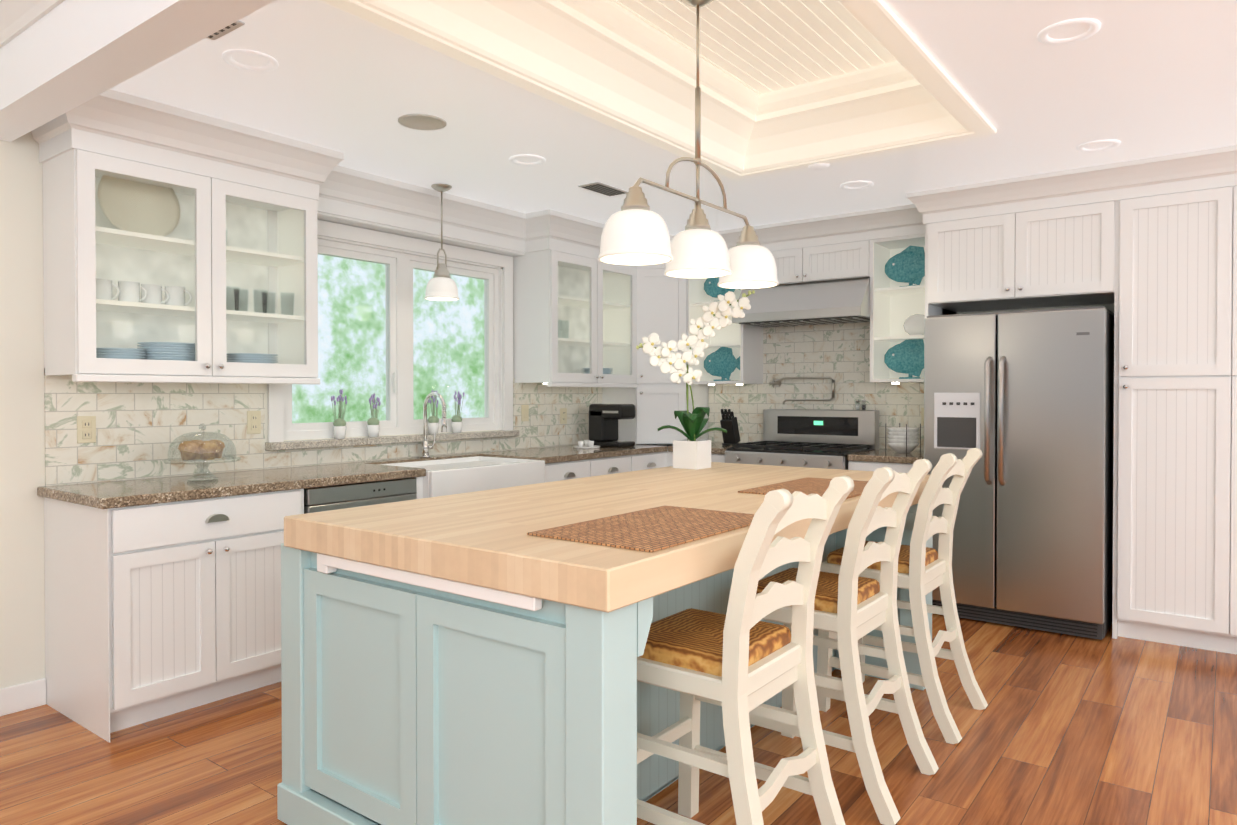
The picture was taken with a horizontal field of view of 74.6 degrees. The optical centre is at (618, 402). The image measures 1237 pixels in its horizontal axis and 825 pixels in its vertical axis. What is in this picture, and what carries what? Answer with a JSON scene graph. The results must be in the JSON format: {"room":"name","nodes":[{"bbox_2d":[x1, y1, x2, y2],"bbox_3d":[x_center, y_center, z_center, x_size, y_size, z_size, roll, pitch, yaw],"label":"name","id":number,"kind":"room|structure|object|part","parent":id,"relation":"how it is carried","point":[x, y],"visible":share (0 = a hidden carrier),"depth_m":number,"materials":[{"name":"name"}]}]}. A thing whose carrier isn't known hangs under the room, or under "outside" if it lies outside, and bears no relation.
{"room":"kitchen","nodes":[
{"label":"kitchen","id":0,"kind":"room"},
{"bbox_2d":[96,348,145,358],"bbox_3d":[-2.122,-0.182,3.450,0.200,0.094,0.200,0,1,37],"label":"plates","id":1,"kind":"object","parent":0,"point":[123,355],"depth_m":3.38,"materials":[{"name":"blue ceramic"}]},
{"bbox_2d":[97,175,179,235],"bbox_3d":[-2.114,-0.886,3.586,0.071,0.336,0.340,0,1,37],"label":"platter","id":2,"kind":"object","parent":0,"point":[132,198],"depth_m":3.58,"materials":[{"name":"beige ceramic"}]},
{"bbox_2d":[96,279,191,305],"bbox_3d":[-2.072,-0.469,3.526,0.103,0.095,0.387,0,1,37],"label":"mugs","id":3,"kind":"object","parent":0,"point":[147,292],"depth_m":3.49,"materials":[{"name":"white ceramic"}]},
{"bbox_2d":[137,342,194,360],"bbox_3d":[-2.004,-0.200,3.623,0.250,0.127,0.250,0,1,37],"label":"plates","id":4,"kind":"object","parent":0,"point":[176,353],"depth_m":3.53,"materials":[{"name":"blue"}]},
{"bbox_2d":[226,286,247,311],"label":"glasses","id":5,"kind":"object","parent":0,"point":[236,292],"depth_m":3.88,"materials":[{"name":"clear glass"}]},
{"bbox_2d":[226,353,277,363],"bbox_3d":[-1.775,-0.187,3.927,0.240,0.094,0.240,0,1,37],"label":"plates","id":6,"kind":"object","parent":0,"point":[241,357],"depth_m":3.84,"materials":[{"name":"blue"}]},
{"bbox_2d":[253,290,275,313],"label":"glasses","id":7,"kind":"object","parent":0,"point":[264,300],"depth_m":3.99,"materials":[{"name":"clear glass"}]},
{"bbox_2d":[280,292,293,314],"label":"glasses","id":8,"kind":"object","parent":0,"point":[283,309],"depth_m":4.03,"materials":[{"name":"clear glass"}]},
{"bbox_2d":[0,131,639,687],"bbox_3d":[-2.490,-0.244,3.375,0.160,3.000,9.160,0,1,37],"label":"wall","id":9,"kind":"structure","parent":0,"point":[22,555],"depth_m":3.32,"materials":[{"name":"white paint"}]},
{"bbox_2d":[0,678,45,715],"bbox_3d":[-3.779,1.221,1.530,0.014,0.110,4.635,0,1,37],"label":"baseboard","id":10,"kind":"structure","parent":9,"relation":"attached to","point":[22,697],"depth_m":3.31,"materials":[{"name":"white wood"}]},
{"bbox_2d":[77,416,95,442],"bbox_3d":[-2.286,0.115,3.489,0.010,0.116,0.072,0,1,37],"label":"outlet","id":11,"kind":"object","parent":9,"relation":"attached to","point":[86,425],"depth_m":3.49,"materials":[{"name":"beige plastic"}]},
{"bbox_2d":[247,411,260,433],"bbox_3d":[-1.835,0.098,4.088,0.010,0.116,0.072,0,1,37],"label":"outlet","id":12,"kind":"object","parent":9,"relation":"attached to","point":[253,417],"depth_m":4.08,"materials":[{"name":"beige plastic"}]},
{"bbox_2d":[31,89,674,272],"bbox_3d":[-0.907,-1.128,4.712,0.748,0.238,4.124,0,1,37],"label":"crown molding","id":13,"kind":"structure","parent":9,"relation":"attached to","point":[116,134],"depth_m":3.82,"materials":[{"name":"white wood"}]},
{"bbox_3d":[-0.907,-1.128,4.712,0.748,0.239,4.125,0,1,37],"label":"crown window trim","id":14,"kind":"part","parent":13,"relation":"part of","materials":[{"name":"white wood"}]},
{"bbox_3d":[-1.195,-1.122,4.857,0.113,0.254,1.720,0,1,37],"label":"valance window trim","id":15,"kind":"part","parent":13,"relation":"part of","materials":[{"name":"white wood"}]},
{"bbox_2d":[267,210,512,441],"bbox_3d":[-1.302,-0.391,4.889,0.118,1.200,1.770,0,1,37],"label":"window unit","id":16,"kind":"structure","parent":9,"relation":"in","point":[495,273],"depth_m":4.87,"materials":[{"name":"white wood"}]},
{"bbox_2d":[265,430,518,450],"bbox_3d":[-1.256,0.215,4.855,0.100,0.040,1.800,0,1,37],"label":"window sill","id":17,"kind":"structure","parent":9,"relation":"attached to","point":[292,445],"depth_m":4.63,"materials":[{"name":"stone"}]},
{"bbox_2d":[331,389,346,438],"bbox_3d":[-1.539,0.061,4.476,0.072,0.274,0.087,0,1,37],"label":"pot","id":18,"kind":"object","parent":17,"relation":"on","point":[339,428],"visible":1,"depth_m":4.46,"materials":[{"name":"white ceramic"}]},
{"bbox_2d":[367,393,380,436],"bbox_3d":[-1.403,0.070,4.658,0.072,0.251,0.084,0,1,37],"label":"pot","id":19,"kind":"object","parent":17,"relation":"on","point":[373,425],"visible":1,"depth_m":4.64,"materials":[{"name":"white ceramic"}]},
{"bbox_2d":[428,390,438,433],"bbox_3d":[-1.142,0.056,5.005,0.072,0.273,0.072,0,1,37],"label":"pot","id":20,"kind":"object","parent":17,"relation":"on","point":[433,423],"visible":0.79,"depth_m":4.99,"materials":[{"name":"white ceramic"}]},
{"bbox_2d":[451,391,464,432],"bbox_3d":[-1.021,0.056,5.166,0.072,0.268,0.094,0,1,37],"label":"pot","id":21,"kind":"object","parent":17,"relation":"on","point":[456,423],"visible":1,"depth_m":5.14,"materials":[{"name":"white ceramic"}]},
{"bbox_2d":[506,401,512,417],"bbox_3d":[-0.742,0.042,5.530,0.010,0.116,0.070,0,1,37],"label":"switch","id":22,"kind":"object","parent":9,"relation":"attached to","point":[509,404],"depth_m":5.53,"materials":[{"name":"white plastic"}]},
{"bbox_2d":[521,405,528,420],"bbox_3d":[-0.651,0.071,5.662,0.010,0.116,0.072,0,1,37],"label":"switch","id":23,"kind":"object","parent":9,"relation":"attached to","point":[524,408],"depth_m":5.66,"materials":[{"name":"beige plastic"}]},
{"bbox_2d":[560,408,566,423],"bbox_3d":[-0.405,0.097,5.990,0.010,0.116,0.072,0,1,37],"label":"outlet","id":24,"kind":"object","parent":9,"relation":"attached to","point":[563,411],"depth_m":5.98,"materials":[{"name":"beige plastic"}]},
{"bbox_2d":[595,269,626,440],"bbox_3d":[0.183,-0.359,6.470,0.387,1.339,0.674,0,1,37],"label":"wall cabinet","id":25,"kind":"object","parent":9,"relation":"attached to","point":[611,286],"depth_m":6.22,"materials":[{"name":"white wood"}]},
{"bbox_2d":[582,368,612,373],"bbox_3d":[-0.158,-0.211,6.077,0.230,0.094,0.230,0,1,37],"label":"plates","id":26,"kind":"object","parent":25,"relation":"in","point":[605,371],"depth_m":6.01,"materials":[{"name":"blue"}]},
{"bbox_2d":[558,320,564,337],"bbox_3d":[-0.431,-0.516,5.728,0.058,0.140,0.058,0,1,22],"label":"glass","id":27,"kind":"object","parent":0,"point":[563,328],"depth_m":5.77,"materials":[{"name":"clear glass"}]},
{"bbox_2d":[0,613,1236,824],"bbox_3d":[0.663,1.329,1.296,8.600,0.100,9.600,0,1,37],"label":"floor","id":28,"kind":"structure","parent":0,"point":[1072,729],"depth_m":2.91,"materials":[{"name":"brown wood"}]},
{"bbox_2d":[44,489,303,742],"bbox_3d":[-1.897,0.819,3.517,0.628,0.870,0.809,0,1,37],"label":"base cabinet","id":29,"kind":"object","parent":28,"relation":"on","point":[161,589],"depth_m":3.23,"materials":[{"name":"white wood"}]},
{"bbox_2d":[37,445,666,508],"bbox_3d":[-1.022,0.351,4.662,0.643,0.040,3.749,0,1,37],"label":"countertop","id":30,"kind":"structure","parent":29,"relation":"on","point":[130,492],"depth_m":3.66,"materials":[{"name":"brown stone"}]},
{"bbox_2d":[163,424,240,481],"bbox_3d":[-1.832,0.217,3.574,0.310,0.252,0.310,0,1,37],"label":"cake stand","id":31,"kind":"object","parent":30,"relation":"on","point":[216,459],"visible":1,"depth_m":3.55,"materials":[{"name":"clear glass"}]},
{"bbox_2d":[178,440,224,459],"bbox_3d":[-1.834,0.205,3.575,0.185,0.082,0.204,0,1,37],"label":"muffins","id":32,"kind":"object","parent":31,"relation":"on","point":[193,453],"depth_m":3.52,"materials":[{"name":"beige food"}]},
{"bbox_2d":[419,393,446,456],"bbox_3d":[-1.086,0.132,4.858,0.216,0.394,0.111,0,1,37],"label":"faucet","id":33,"kind":"object","parent":30,"relation":"on","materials":[{"name":"silver metal"}]},
{"bbox_2d":[379,453,542,497],"bbox_3d":[-0.932,0.477,4.676,0.537,0.268,0.860,0,1,37],"label":"sink","id":34,"kind":"object","parent":30,"relation":"in","point":[445,475],"depth_m":4.58,"materials":[{"name":"white ceramic"}]},
{"bbox_2d":[573,440,599,448],"bbox_3d":[-0.227,0.294,5.758,0.200,0.050,0.200,0,1,37],"label":"tray","id":35,"kind":"object","parent":30,"relation":"on","point":[589,444],"visible":1,"depth_m":5.72,"materials":[{"name":"white ceramic"}]},
{"bbox_2d":[589,404,634,446],"bbox_3d":[-0.046,0.162,5.947,0.300,0.309,0.204,0,1,37],"label":"coffee maker","id":36,"kind":"object","parent":30,"relation":"on","point":[603,425],"visible":0.94,"depth_m":5.89,"materials":[{"name":"black plastic"}]},
{"bbox_2d":[304,478,416,513],"bbox_3d":[-1.443,0.815,4.076,0.584,0.864,0.610,0,1,37],"label":"dishwasher","id":37,"kind":"object","parent":28,"relation":"on","point":[326,498],"visible":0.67,"depth_m":3.86,"materials":[{"name":"grey metal"}]},
{"bbox_2d":[367,465,554,498],"bbox_3d":[-0.968,0.805,4.751,0.628,0.870,1.011,0,1,37],"label":"base cabinet","id":38,"kind":"object","parent":28,"relation":"on","point":[548,470],"depth_m":4.20,"materials":[{"name":"white wood"}]},
{"bbox_2d":[555,461,598,480],"bbox_3d":[-0.572,0.800,5.278,0.628,0.870,0.593,0,1,37],"label":"base cabinet","id":39,"kind":"object","parent":28,"relation":"on","point":[566,470],"depth_m":5.15,"materials":[{"name":"white wood"}]},
{"bbox_2d":[277,462,932,824],"bbox_3d":[0.201,0.795,3.040,1.282,0.930,2.440,0,1,37],"label":"kitchen island","id":40,"kind":"object","parent":28,"relation":"on","point":[469,658],"visible":0.62,"depth_m":2.10,"materials":[{"name":"teal paint"}]},
{"bbox_2d":[527,505,754,551],"bbox_3d":[0.113,0.335,2.225,0.390,0.005,0.640,0,1,37],"label":"placemat","id":41,"kind":"object","parent":40,"relation":"on","point":[655,529],"visible":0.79,"depth_m":2.15,"materials":[{"name":"brown wicker"}]},
{"bbox_2d":[673,439,710,469],"bbox_3d":[0.361,0.251,3.977,0.136,0.135,0.136,0,1,37],"label":"orchid pot","id":42,"kind":"object","parent":40,"relation":"on","point":[695,455],"visible":0.98,"depth_m":3.93,"materials":[{"name":"white ceramic"}]},
{"bbox_2d":[636,290,754,440],"bbox_3d":[0.378,-0.177,3.945,0.430,0.750,0.417,0,1,37],"label":"orchid plant","id":43,"kind":"object","parent":42,"relation":"in","point":[664,357],"visible":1,"depth_m":3.94,"materials":[{"name":"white plant"}]},
{"bbox_2d":[738,477,868,498],"bbox_3d":[0.780,0.325,3.112,0.390,0.005,0.620,0,1,37],"label":"placemat","id":44,"kind":"object","parent":40,"relation":"on","point":[810,485],"visible":0.5,"depth_m":3.10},
{"bbox_2d":[599,457,626,475],"bbox_3d":[-0.295,0.796,5.647,0.628,0.870,0.572,0,1,37],"label":"base cabinet","id":45,"kind":"object","parent":28,"relation":"on","point":[607,465],"depth_m":5.45,"materials":[{"name":"white wood"}]},
{"bbox_2d":[627,449,666,471],"bbox_3d":[-0.023,0.792,5.973,0.670,0.870,0.520,0,1,37],"label":"base cabinet","id":46,"kind":"object","parent":28,"relation":"on","point":[657,458],"depth_m":5.78,"materials":[{"name":"white wood"}]},
{"bbox_2d":[667,449,724,466],"bbox_3d":[0.726,0.791,6.074,0.530,0.870,0.674,0,1,37],"label":"base cabinet","id":47,"kind":"object","parent":28,"relation":"on","point":[715,457],"depth_m":5.75,"materials":[{"name":"white wood"}]},
{"bbox_2d":[637,475,853,824],"bbox_3d":[0.303,0.739,2.186,0.563,1.081,0.455,0,1,37],"label":"chair","id":48,"kind":"object","parent":28,"relation":"on","point":[739,662],"visible":0.85,"depth_m":2.10,"materials":[{"name":"beige wood"}]},
{"bbox_2d":[725,409,878,469],"bbox_3d":[1.257,0.641,5.614,0.850,1.179,0.713,0,1,37],"label":"range","id":49,"kind":"object","parent":28,"relation":"on","point":[818,438],"visible":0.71,"depth_m":5.64,"materials":[{"name":"silver metal"}]},
{"bbox_2d":[855,400,865,409],"bbox_3d":[1.693,0.014,5.675,0.081,0.072,0.038,0,1,37],"label":"salt","id":50,"kind":"object","parent":49,"relation":"on","point":[863,407],"visible":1,"depth_m":5.67,"materials":[{"name":"clear glass"}]},
{"bbox_2d":[749,459,938,824],"bbox_3d":[0.736,0.732,2.761,0.563,1.081,0.455,0,1,37],"label":"chair","id":51,"kind":"object","parent":28,"relation":"on","point":[851,608],"visible":0.79,"depth_m":2.65,"materials":[{"name":"beige wood"}]},
{"bbox_2d":[848,461,912,472],"bbox_3d":[1.835,0.800,5.269,0.470,0.870,0.628,0,1,37],"label":"base cabinet","id":52,"kind":"object","parent":28,"relation":"on","point":[852,465],"depth_m":5.06,"materials":[{"name":"white wood"}]},
{"bbox_2d":[848,449,923,464],"bbox_3d":[1.830,0.345,5.259,0.468,0.040,0.642,0,1,37],"label":"countertop","id":53,"kind":"structure","parent":52,"relation":"on","point":[890,457],"depth_m":5.05,"materials":[{"name":"brown stone"}]},
{"bbox_2d":[885,423,920,453],"bbox_3d":[1.849,0.230,5.273,0.200,0.189,0.200,0,1,37],"label":"bowls","id":54,"kind":"object","parent":53,"relation":"on","point":[903,439],"visible":1,"depth_m":5.20,"materials":[{"name":"grey ceramic"}]},
{"bbox_2d":[817,448,987,743],"bbox_3d":[1.163,0.726,3.329,0.563,1.081,0.455,0,1,37],"label":"chair","id":55,"kind":"object","parent":28,"relation":"on","point":[923,570],"visible":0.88,"depth_m":3.24,"materials":[{"name":"beige wood"}]},
{"bbox_2d":[924,306,1113,639],"bbox_3d":[2.340,0.362,4.721,0.910,1.735,0.814,0,1,37],"label":"refrigerator","id":56,"kind":"object","parent":28,"relation":"on","point":[1023,401],"visible":0.96,"depth_m":4.40,"materials":[{"name":"grey metal"}]},
{"bbox_2d":[1111,189,1214,649],"bbox_3d":[3.018,0.001,4.358,0.555,2.488,0.648,0,1,37],"label":"tall cabinet","id":57,"kind":"object","parent":28,"relation":"on","point":[1164,304],"depth_m":4.14,"materials":[{"name":"white wood"}]},
{"bbox_2d":[1211,189,1236,653],"bbox_3d":[3.571,0.005,3.942,1.070,2.488,0.648,0,1,37],"label":"tall cabinet","id":58,"kind":"object","parent":28,"relation":"on","point":[1224,327],"depth_m":3.99,"materials":[{"name":"white wood"}]},
{"bbox_2d":[627,265,710,444],"bbox_3d":[0.410,-0.357,6.299,0.300,1.339,0.674,0,1,37],"label":"tall cabinet","id":59,"kind":"object","parent":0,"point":[661,304],"depth_m":6.19,"materials":[{"name":"white wood"}]},
{"bbox_2d":[667,441,750,452],"bbox_3d":[0.750,0.336,6.071,0.494,0.040,0.642,0,1,37],"label":"countertop","id":60,"kind":"structure","parent":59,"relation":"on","point":[716,446],"depth_m":5.92,"materials":[{"name":"brown stone"}]},
{"bbox_2d":[720,409,739,445],"bbox_3d":[0.838,0.180,6.042,0.100,0.271,0.185,0,1,37],"label":"knife block","id":61,"kind":"object","parent":60,"relation":"on","point":[729,424],"visible":0.98,"depth_m":5.99,"materials":[{"name":"black wood"}]},
{"bbox_2d":[686,278,762,385],"bbox_3d":[0.814,-0.609,6.209,0.490,0.952,0.328,0,1,37],"label":"open shelf","id":62,"kind":"object","parent":59,"relation":"attached to","point":[746,342],"depth_m":6.22,"materials":[{"name":"white wood"}]},
{"bbox_2d":[704,347,739,380],"bbox_3d":[0.811,-0.298,6.172,0.372,0.264,0.060,0,1,37],"label":"fish","id":63,"kind":"object","parent":62,"relation":"on","point":[723,363],"visible":0.96,"depth_m":6.17,"materials":[{"name":"teal ceramic"}]},
{"bbox_2d":[704,277,739,297],"bbox_3d":[0.811,-0.898,6.166,0.372,0.264,0.060,0,1,37],"label":"fish","id":64,"kind":"object","parent":62,"relation":"on","point":[712,289],"visible":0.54,"depth_m":6.20,"materials":[{"name":"teal ceramic"}]},
{"bbox_2d":[111,0,1236,234],"bbox_3d":[0.707,-1.378,0.959,8.160,0.380,9.160,0,1,37],"label":"ceiling","id":65,"kind":"structure","parent":0,"point":[895,102],"depth_m":3.41,"materials":[{"name":"white paint"}]},
{"bbox_2d":[0,0,274,141],"bbox_3d":[0.660,-1.220,0.764,7.998,0.389,0.270,0,1,37],"label":"header beam","id":66,"kind":"structure","parent":65,"relation":"attached to","point":[58,58],"depth_m":2.55,"materials":[{"name":"white paint"}]},
{"bbox_2d":[206,20,244,40],"bbox_3d":[-1.387,-1.220,2.535,0.200,0.009,0.350,0,1,37],"label":"ceiling vent","id":67,"kind":"object","parent":65,"relation":"in","point":[226,30],"visible":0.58,"depth_m":2.66,"materials":[{"name":"white metal"}]},
{"bbox_2d":[222,49,277,71],"bbox_3d":[-1.319,-1.250,2.909,0.184,0.058,0.184,0,1,37],"label":"recessed light","id":68,"kind":"object","parent":65,"relation":"in","point":[229,54],"visible":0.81,"depth_m":2.90,"materials":[{"name":"white"}]},
{"bbox_2d":[398,113,446,129],"bbox_3d":[-0.862,-1.233,3.566,0.210,0.007,0.210,0,1,37],"label":"ceiling speaker","id":69,"kind":"object","parent":65,"relation":"attached to","point":[419,121],"visible":1,"depth_m":3.56,"materials":[{"name":"grey"}]},
{"bbox_2d":[424,183,459,300],"bbox_3d":[-1.018,-0.923,4.676,0.200,0.649,0.200,0,1,37],"label":"light","id":70,"kind":"object","parent":65,"relation":"hanging from","point":[441,285],"visible":1,"depth_m":4.64,"materials":[{"name":"white glass"}]},
{"bbox_2d":[509,154,545,165],"bbox_3d":[-0.465,-1.264,4.144,0.184,0.058,0.184,0,1,37],"label":"recessed light","id":71,"kind":"object","parent":65,"relation":"in","point":[512,159],"visible":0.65,"depth_m":4.12,"materials":[{"name":"white"}]},
{"bbox_2d":[578,182,627,196],"bbox_3d":[-0.084,-1.244,4.733,0.150,0.009,0.300,0,1,37],"label":"ceiling vent","id":72,"kind":"object","parent":65,"relation":"in","point":[603,189],"visible":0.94,"depth_m":4.71,"materials":[{"name":"grey metal"}]},
{"bbox_2d":[598,0,778,288],"bbox_3d":[0.298,-1.008,3.047,0.254,1.044,1.054,0,1,37],"label":"light","id":73,"kind":"object","parent":65,"relation":"hanging from","point":[635,232],"visible":1,"depth_m":2.96,"materials":[{"name":"white glass"}]},
{"bbox_2d":[808,163,829,169],"bbox_3d":[1.035,-1.228,4.192,0.120,0.030,0.120,0,1,37],"label":"smoke detector","id":74,"kind":"object","parent":65,"relation":"attached to","point":[818,166],"visible":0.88,"depth_m":4.17,"materials":[{"name":"white plastic"}]},
{"bbox_2d":[840,181,873,189],"bbox_3d":[1.364,-1.269,4.645,0.184,0.058,0.184,0,1,37],"label":"recessed light","id":75,"kind":"object","parent":65,"relation":"in","point":[844,186],"visible":0.58,"depth_m":4.63,"materials":[{"name":"white"}]},
{"bbox_2d":[1037,18,1100,44],"bbox_3d":[1.485,-1.248,2.677,0.184,0.058,0.184,0,1,37],"label":"recessed light","id":76,"kind":"object","parent":65,"relation":"in","point":[1093,24],"visible":0.6,"depth_m":2.67,"materials":[{"name":"white"}]},
{"bbox_2d":[1077,139,1120,151],"bbox_3d":[2.311,-1.261,3.908,0.184,0.058,0.184,0,1,37],"label":"recessed light","id":77,"kind":"object","parent":65,"relation":"in","point":[1116,143],"visible":0.46,"depth_m":3.89,"materials":[{"name":"white"}]},
{"bbox_2d":[716,223,790,252],"bbox_3d":[0.985,-1.168,5.628,0.466,0.178,0.384,0,1,37],"label":"crown molding","id":78,"kind":"structure","parent":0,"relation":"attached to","point":[765,233],"depth_m":5.78,"materials":[{"name":"white wood"}]},
{"bbox_2d":[775,214,858,248],"bbox_3d":[1.358,-1.165,5.348,0.466,0.178,0.384,0,1,37],"label":"crown molding","id":79,"kind":"structure","parent":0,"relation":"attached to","point":[810,233],"depth_m":5.56,"materials":[{"name":"white wood"}]},
{"bbox_2d":[657,303,1113,444],"bbox_3d":[3.476,-0.257,4.519,8.000,3.000,0.160,0,1,37],"label":"wall","id":80,"kind":"structure","parent":0,"point":[1110,307],"depth_m":5.08,"materials":[{"name":"white paint"}]},
{"bbox_2d":[772,249,790,284],"bbox_3d":[1.212,-1.051,5.892,0.522,0.419,0.348,0,1,37],"label":"upper cabinet","id":81,"kind":"object","parent":80,"relation":"attached to","point":[783,260],"depth_m":5.72,"materials":[{"name":"white wood"}]},
{"bbox_2d":[732,277,869,327],"bbox_3d":[1.334,-0.696,5.710,0.940,0.277,0.496,0,1,37],"label":"range hood","id":82,"kind":"object","parent":80,"relation":"attached to","point":[842,301],"visible":0.96,"depth_m":5.53,"materials":[{"name":"silver metal"}]},
{"bbox_2d":[791,241,890,284],"bbox_3d":[1.547,-1.048,5.641,0.522,0.419,0.348,0,1,37],"label":"upper cabinet","id":83,"kind":"object","parent":80,"relation":"attached to","point":[863,259],"depth_m":5.49,"materials":[{"name":"white wood"}]},
{"bbox_2d":[923,201,1118,312],"bbox_3d":[2.414,-0.919,4.802,0.955,0.658,0.648,0,1,37],"label":"upper cabinet","id":84,"kind":"object","parent":80,"relation":"attached to","point":[1052,257],"depth_m":4.54,"materials":[{"name":"white wood"}]},
{"bbox_2d":[870,234,955,383],"bbox_3d":[1.945,-0.600,5.359,0.460,0.952,0.328,0,1,37],"label":"open shelf","id":85,"kind":"object","parent":84,"relation":"attached to","point":[891,304],"depth_m":5.45,"materials":[{"name":"white wood"}]},
{"bbox_2d":[884,339,923,378],"bbox_3d":[1.939,-0.294,5.324,0.388,0.276,0.060,0,1,37],"label":"fish","id":86,"kind":"object","parent":85,"relation":"in","point":[906,356],"visible":0.81,"depth_m":5.33,"materials":[{"name":"teal ceramic"}]},
{"bbox_2d":[885,246,924,286],"bbox_3d":[1.939,-0.894,5.318,0.388,0.276,0.060,0,1,37],"label":"fish","id":87,"kind":"object","parent":85,"relation":"in","point":[907,265],"visible":0.83,"depth_m":5.33,"materials":[{"name":"teal ceramic"}]},
{"bbox_2d":[903,314,924,335],"bbox_3d":[1.961,-0.511,5.330,0.180,0.149,0.090,0,1,37],"label":"shell","id":88,"kind":"object","parent":85,"relation":"in","point":[913,324],"visible":0.79,"depth_m":5.30,"materials":[{"name":"white ceramic"}]},
{"bbox_3d":[2.346,-1.157,4.605,4.680,0.179,0.385,0,1,37],"label":"crown stove trim","id":89,"kind":"part","parent":84,"relation":"part of","materials":[{"name":"white wood"}]},
{"bbox_2d":[921,408,923,425],"bbox_3d":[2.075,0.093,5.455,0.076,0.120,0.010,0,1,37],"label":"outlet","id":90,"kind":"object","parent":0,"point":[922,409],"depth_m":5.47,"materials":[{"name":"beige plastic"}]},
{"bbox_2d":[843,145,1236,240],"bbox_3d":[2.880,-1.153,4.203,3.344,0.178,0.384,0,1,37],"label":"crown molding","id":91,"kind":"structure","parent":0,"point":[1199,171],"depth_m":4.41,"materials":[{"name":"white wood"}]},
{"label":"outside","id":92,"kind":"structure","parent":0,"visible":0},
{"bbox_2d":[292,254,483,422],"bbox_3d":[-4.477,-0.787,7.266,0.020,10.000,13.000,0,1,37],"label":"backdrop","id":93,"kind":"structure","parent":92,"point":[442,379],"depth_m":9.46,"materials":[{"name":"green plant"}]}
]}

